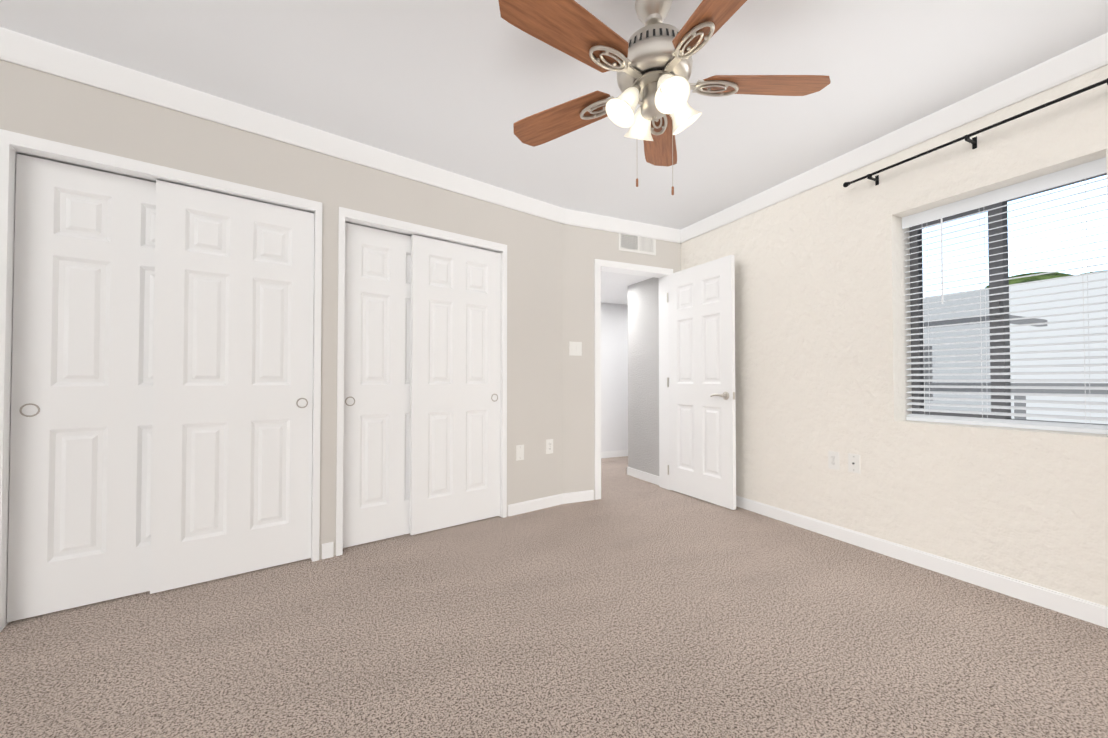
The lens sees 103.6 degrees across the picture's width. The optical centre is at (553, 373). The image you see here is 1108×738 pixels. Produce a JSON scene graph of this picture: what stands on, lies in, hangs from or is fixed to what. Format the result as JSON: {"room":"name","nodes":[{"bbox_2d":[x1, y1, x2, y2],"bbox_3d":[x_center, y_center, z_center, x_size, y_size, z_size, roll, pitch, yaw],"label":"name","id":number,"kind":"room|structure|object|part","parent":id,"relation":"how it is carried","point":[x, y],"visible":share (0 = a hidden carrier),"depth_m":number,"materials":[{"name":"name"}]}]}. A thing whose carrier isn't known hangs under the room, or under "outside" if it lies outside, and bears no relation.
{"room":"empty bedroom","nodes":[
{"label":"empty bedroom","id":0,"kind":"room"},
{"bbox_2d":[0,59,561,558],"bbox_3d":[-1.537,0.333,2.447,4.020,3.470,0.120,1,-1,-39],"label":"wall","id":1,"kind":"structure","parent":0,"point":[50,107],"depth_m":2.57,"materials":[{"name":"beige paint"}]},
{"bbox_2d":[0,129,321,631],"bbox_3d":[-1.852,0.034,2.191,1.197,2.059,0.133,1,-1,-39],"label":"trim","id":2,"kind":"structure","parent":1,"relation":"attached to","point":[12,144],"depth_m":1.92,"materials":[{"name":"white wood"}]},
{"bbox_2d":[0,27,564,222],"bbox_3d":[-1.442,-1.343,2.452,3.960,0.118,0.034,1,-1,-39],"label":"crown molding","id":3,"kind":"structure","parent":1,"relation":"attached to","point":[40,55],"depth_m":2.27,"materials":[{"name":"white wood"}]},
{"bbox_2d":[336,207,506,555],"bbox_3d":[-0.856,0.047,2.988,1.175,2.059,0.133,1,-1,-39],"label":"trim","id":4,"kind":"structure","parent":1,"relation":"attached to","point":[351,216],"depth_m":2.78,"materials":[{"name":"white wood"}]},
{"bbox_2d":[516,445,523,460],"bbox_3d":[-0.262,0.613,3.381,0.072,0.117,0.007,1,-1,-39],"label":"electrical outlet","id":5,"kind":"object","parent":1,"relation":"attached to","point":[519,452],"visible":1,"depth_m":3.38,"materials":[{"name":"white plastic"}]},
{"bbox_2d":[546,439,552,453],"bbox_3d":[-0.034,0.596,3.562,0.072,0.117,0.008,1,-1,-39],"label":"duplex electrical outlet","id":6,"kind":"object","parent":1,"relation":"attached to","point":[549,446],"visible":1,"depth_m":3.56,"materials":[{"name":"white plastic"}]},
{"bbox_2d":[507,490,593,516],"bbox_3d":[0.440,1.047,3.734,1.797,0.085,0.144,0,-1,-25],"label":"baseboard","id":7,"kind":"structure","parent":1,"relation":"attached to","point":[513,510],"depth_m":3.54,"materials":[{"name":"white wood"}]},
{"bbox_2d":[0,456,1107,737],"bbox_3d":[0.127,1.121,2.062,8.200,0.120,7.000,0,-1,-25],"label":"floor","id":8,"kind":"structure","parent":0,"point":[628,606],"depth_m":1.69,"materials":[{"name":"carpet"}]},
{"bbox_2d":[0,0,1107,229],"bbox_3d":[-0.245,-1.489,0.878,6.500,0.120,5.080,0,-1,-25],"label":"ceiling","id":9,"kind":"structure","parent":0,"point":[460,86],"depth_m":2.03,"materials":[{"name":"white paint"}]},
{"bbox_2d":[498,0,830,194],"bbox_3d":[0.361,-1.022,1.526,1.204,0.791,1.178,0,-1,-25],"label":"ceiling fan","id":10,"kind":"object","parent":9,"relation":"hanging from","point":[650,63],"visible":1,"depth_m":1.50,"materials":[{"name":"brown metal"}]},
{"label":"blade","id":11,"kind":"part","parent":10,"relation":"part of","materials":[{"name":"brown wood"}]},
{"label":"blade","id":12,"kind":"part","parent":10,"relation":"part of","materials":[{"name":"brown wood"}]},
{"bbox_3d":[0.359,-1.022,1.566,0.356,0.791,0.356,0,-1,-25],"label":"motor","id":13,"kind":"part","parent":10,"relation":"part of","materials":[{"name":"silver metal"}]},
{"bbox_3d":[0.470,-1.036,1.945,0.152,0.006,0.460,12,3,16],"label":"blade","id":14,"kind":"part","parent":10,"relation":"part of","materials":[{"name":"brown wood"}]},
{"bbox_3d":[0.492,-1.048,1.194,0.152,0.006,0.460,-12,3,-19],"label":"blade","id":15,"kind":"part","parent":10,"relation":"part of","materials":[{"name":"brown wood"}]},
{"label":"blade","id":16,"kind":"part","parent":10,"relation":"part of","materials":[{"name":"brown wood"}]},
{"bbox_2d":[601,302,627,451],"bbox_3d":[0.760,-0.109,5.917,3.250,2.470,0.100,0,-1,-25],"label":"wall","id":17,"kind":"structure","parent":0,"point":[614,377],"depth_m":5.88,"materials":[{"name":"white paint"}]},
{"bbox_2d":[601,450,627,457],"bbox_3d":[0.783,1.082,5.846,3.050,0.085,0.012,0,-1,-25],"label":"baseboard","id":18,"kind":"structure","parent":17,"relation":"attached to","point":[620,453],"depth_m":5.85,"materials":[{"name":"white wood"}]},
{"bbox_2d":[562,224,680,499],"bbox_3d":[0.741,0.359,4.029,1.532,3.470,0.120,0,-1,-25],"label":"wall","id":19,"kind":"structure","parent":0,"point":[583,248],"depth_m":3.74,"materials":[{"name":"beige paint"}]},
{"bbox_2d":[569,341,581,355],"bbox_3d":[0.185,-0.211,3.712,0.118,0.118,0.010,0,-1,-25],"label":"double light switch","id":20,"kind":"object","parent":19,"relation":"attached to","point":[575,348],"visible":1,"depth_m":3.71,"materials":[{"name":"white plastic"}]},
{"bbox_2d":[562,209,680,242],"bbox_3d":[0.655,-1.319,3.933,1.332,0.118,0.034,0,-1,-25],"label":"crown molding","id":21,"kind":"structure","parent":19,"relation":"attached to","point":[600,222],"depth_m":3.90,"materials":[{"name":"white wood"}]},
{"bbox_2d":[594,259,672,499],"bbox_3d":[0.715,0.050,4.022,0.856,2.088,0.146,0,-1,-25],"label":"door frame","id":22,"kind":"structure","parent":19,"relation":"attached to","point":[660,273],"depth_m":4.08,"materials":[{"name":"white wood"}]},
{"bbox_2d":[618,233,655,255],"bbox_3d":[0.765,-1.193,3.997,0.412,0.177,0.006,0,-1,-25],"label":"air vent","id":23,"kind":"object","parent":19,"relation":"in","point":[635,244],"visible":1,"depth_m":3.99,"materials":[{"name":"white metal"}]},
{"bbox_2d":[667,255,735,509],"bbox_3d":[1.264,0.071,3.788,0.142,2.015,0.748,0,-1,-25],"label":"bedroom door","id":24,"kind":"structure","parent":19,"relation":"in","point":[701,381],"depth_m":3.72,"materials":[{"name":"white wood"}]},
{"bbox_2d":[601,271,652,304],"bbox_3d":[1.092,-1.006,5.209,3.250,0.100,1.690,0,-1,-25],"label":"ceiling","id":25,"kind":"structure","parent":0,"point":[614,288],"depth_m":4.78,"materials":[{"name":"white paint"}]},
{"bbox_2d":[628,277,658,475],"bbox_3d":[1.049,0.068,4.572,0.245,2.070,0.600,0,-1,-25],"label":"wall","id":26,"kind":"structure","parent":0,"point":[643,376],"depth_m":4.53,"materials":[{"name":"white paint"}]},
{"bbox_2d":[627,467,658,484],"bbox_3d":[0.929,1.060,4.507,0.012,0.085,0.612,0,-1,-25],"label":"baseboard","id":27,"kind":"structure","parent":26,"relation":"attached to","point":[646,476],"depth_m":4.50,"materials":[{"name":"white wood"}]},
{"bbox_2d":[681,65,1107,606],"bbox_3d":[2.331,-0.173,2.099,0.260,2.470,4.730,0,-1,-25],"label":"wall","id":28,"kind":"structure","parent":0,"point":[821,332],"depth_m":2.58,"materials":[{"name":"paint"}]},
{"bbox_2d":[828,451,839,469],"bbox_3d":[1.830,0.570,2.856,0.008,0.117,0.072,0,-1,-25],"label":"duplex electrical outlet","id":29,"kind":"object","parent":28,"relation":"attached to","point":[833,460],"visible":1,"depth_m":2.85,"materials":[{"name":"white plastic"}]},
{"bbox_2d":[848,453,859,473],"bbox_3d":[1.880,0.565,2.738,0.017,0.117,0.072,0,-1,-25],"label":"outlet","id":30,"kind":"object","parent":28,"relation":"attached to","point":[853,463],"visible":1,"depth_m":2.73,"materials":[{"name":"white plastic"}]},
{"bbox_2d":[681,32,1107,242],"bbox_3d":[2.172,-1.349,2.112,0.034,0.118,4.670,0,-1,-25],"label":"crown molding","id":31,"kind":"structure","parent":28,"relation":"attached to","point":[1081,60],"depth_m":2.35,"materials":[{"name":"white wood"}]},
{"bbox_2d":[736,495,1107,627],"bbox_3d":[2.182,1.019,2.077,0.013,0.085,4.610,0,-1,-25],"label":"baseboard","id":32,"kind":"structure","parent":28,"relation":"attached to","point":[1084,610],"depth_m":2.28,"materials":[{"name":"white wood"}]},
{"bbox_2d":[843,78,1107,186],"bbox_3d":[2.099,-1.174,2.200,0.090,0.061,1.218,0,-1,-25],"label":"curtain rod","id":33,"kind":"object","parent":28,"relation":"attached to","point":[973,141],"visible":1,"depth_m":2.18,"materials":[{"name":"black metal"}]},
{"bbox_2d":[909,173,1107,424],"bbox_3d":[2.330,-0.330,2.269,0.072,1.210,0.805,0,-1,-25],"label":"window unit","id":34,"kind":"structure","parent":28,"relation":"in","point":[997,244],"depth_m":2.29,"materials":[{"name":"grey"}]},
{"bbox_2d":[902,157,1107,433],"bbox_3d":[2.261,-0.331,2.238,0.079,1.203,0.793,0,-1,-25],"label":"window blinds","id":35,"kind":"object","parent":34,"relation":"attached to","point":[1068,175],"visible":1,"depth_m":2.17,"materials":[{"name":"grey plastic"}]},
{"label":"outside","id":36,"kind":"structure","parent":0,"visible":0},
{"bbox_3d":[13.056,1.317,11.406,26.900,0.100,34.000,0,-1,-25],"label":"ground","id":37,"kind":"structure","parent":36,"visible":0},
{"bbox_2d":[923,270,1107,423],"bbox_3d":[7.857,-0.117,8.493,7.200,2.670,15.400,0,-1,-25],"label":"building","id":38,"kind":"structure","parent":37,"relation":"on","point":[1058,325],"depth_m":6.80,"materials":[{"name":"white"}]},
{"bbox_2d":[986,270,1106,287],"bbox_3d":[12.645,-0.682,11.138,2.500,3.890,5.355,0,-1,-25],"label":"tree","id":39,"kind":"object","parent":37,"relation":"on","point":[1035,278],"depth_m":10.83,"materials":[{"name":"green plant"}]},
{"bbox_3d":[-1.392,-0.919,2.644,2.326,0.035,0.593,0,-1,-25],"label":"track","id":40,"kind":"object","parent":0,"visible":0},
{"bbox_2d":[7,153,155,621],"bbox_3d":[-2.042,0.056,2.072,0.680,1.986,0.037,1,-1,-39],"label":"closet door","id":41,"kind":"structure","parent":40,"relation":"hanging from","point":[79,533],"depth_m":1.97,"materials":[{"name":"white wood"}]},
{"bbox_2d":[150,180,313,593],"bbox_3d":[-1.667,0.060,2.316,0.680,1.986,0.037,1,-1,-39],"label":"closet door","id":42,"kind":"structure","parent":40,"relation":"hanging from","point":[231,487],"depth_m":2.28,"materials":[{"name":"white wood"}]},
{"bbox_2d":[343,223,410,547],"bbox_3d":[-1.038,0.070,2.876,0.680,1.986,0.037,1,-1,-39],"label":"closet door","id":43,"kind":"structure","parent":40,"relation":"hanging from","point":[376,440],"depth_m":2.78,"materials":[{"name":"white wood"}]},
{"bbox_2d":[410,235,500,534],"bbox_3d":[-0.680,0.074,3.105,0.680,1.986,0.037,1,-1,-39],"label":"closet door","id":44,"kind":"structure","parent":40,"relation":"hanging from","point":[455,400],"depth_m":3.07,"materials":[{"name":"white wood"}]}
]}

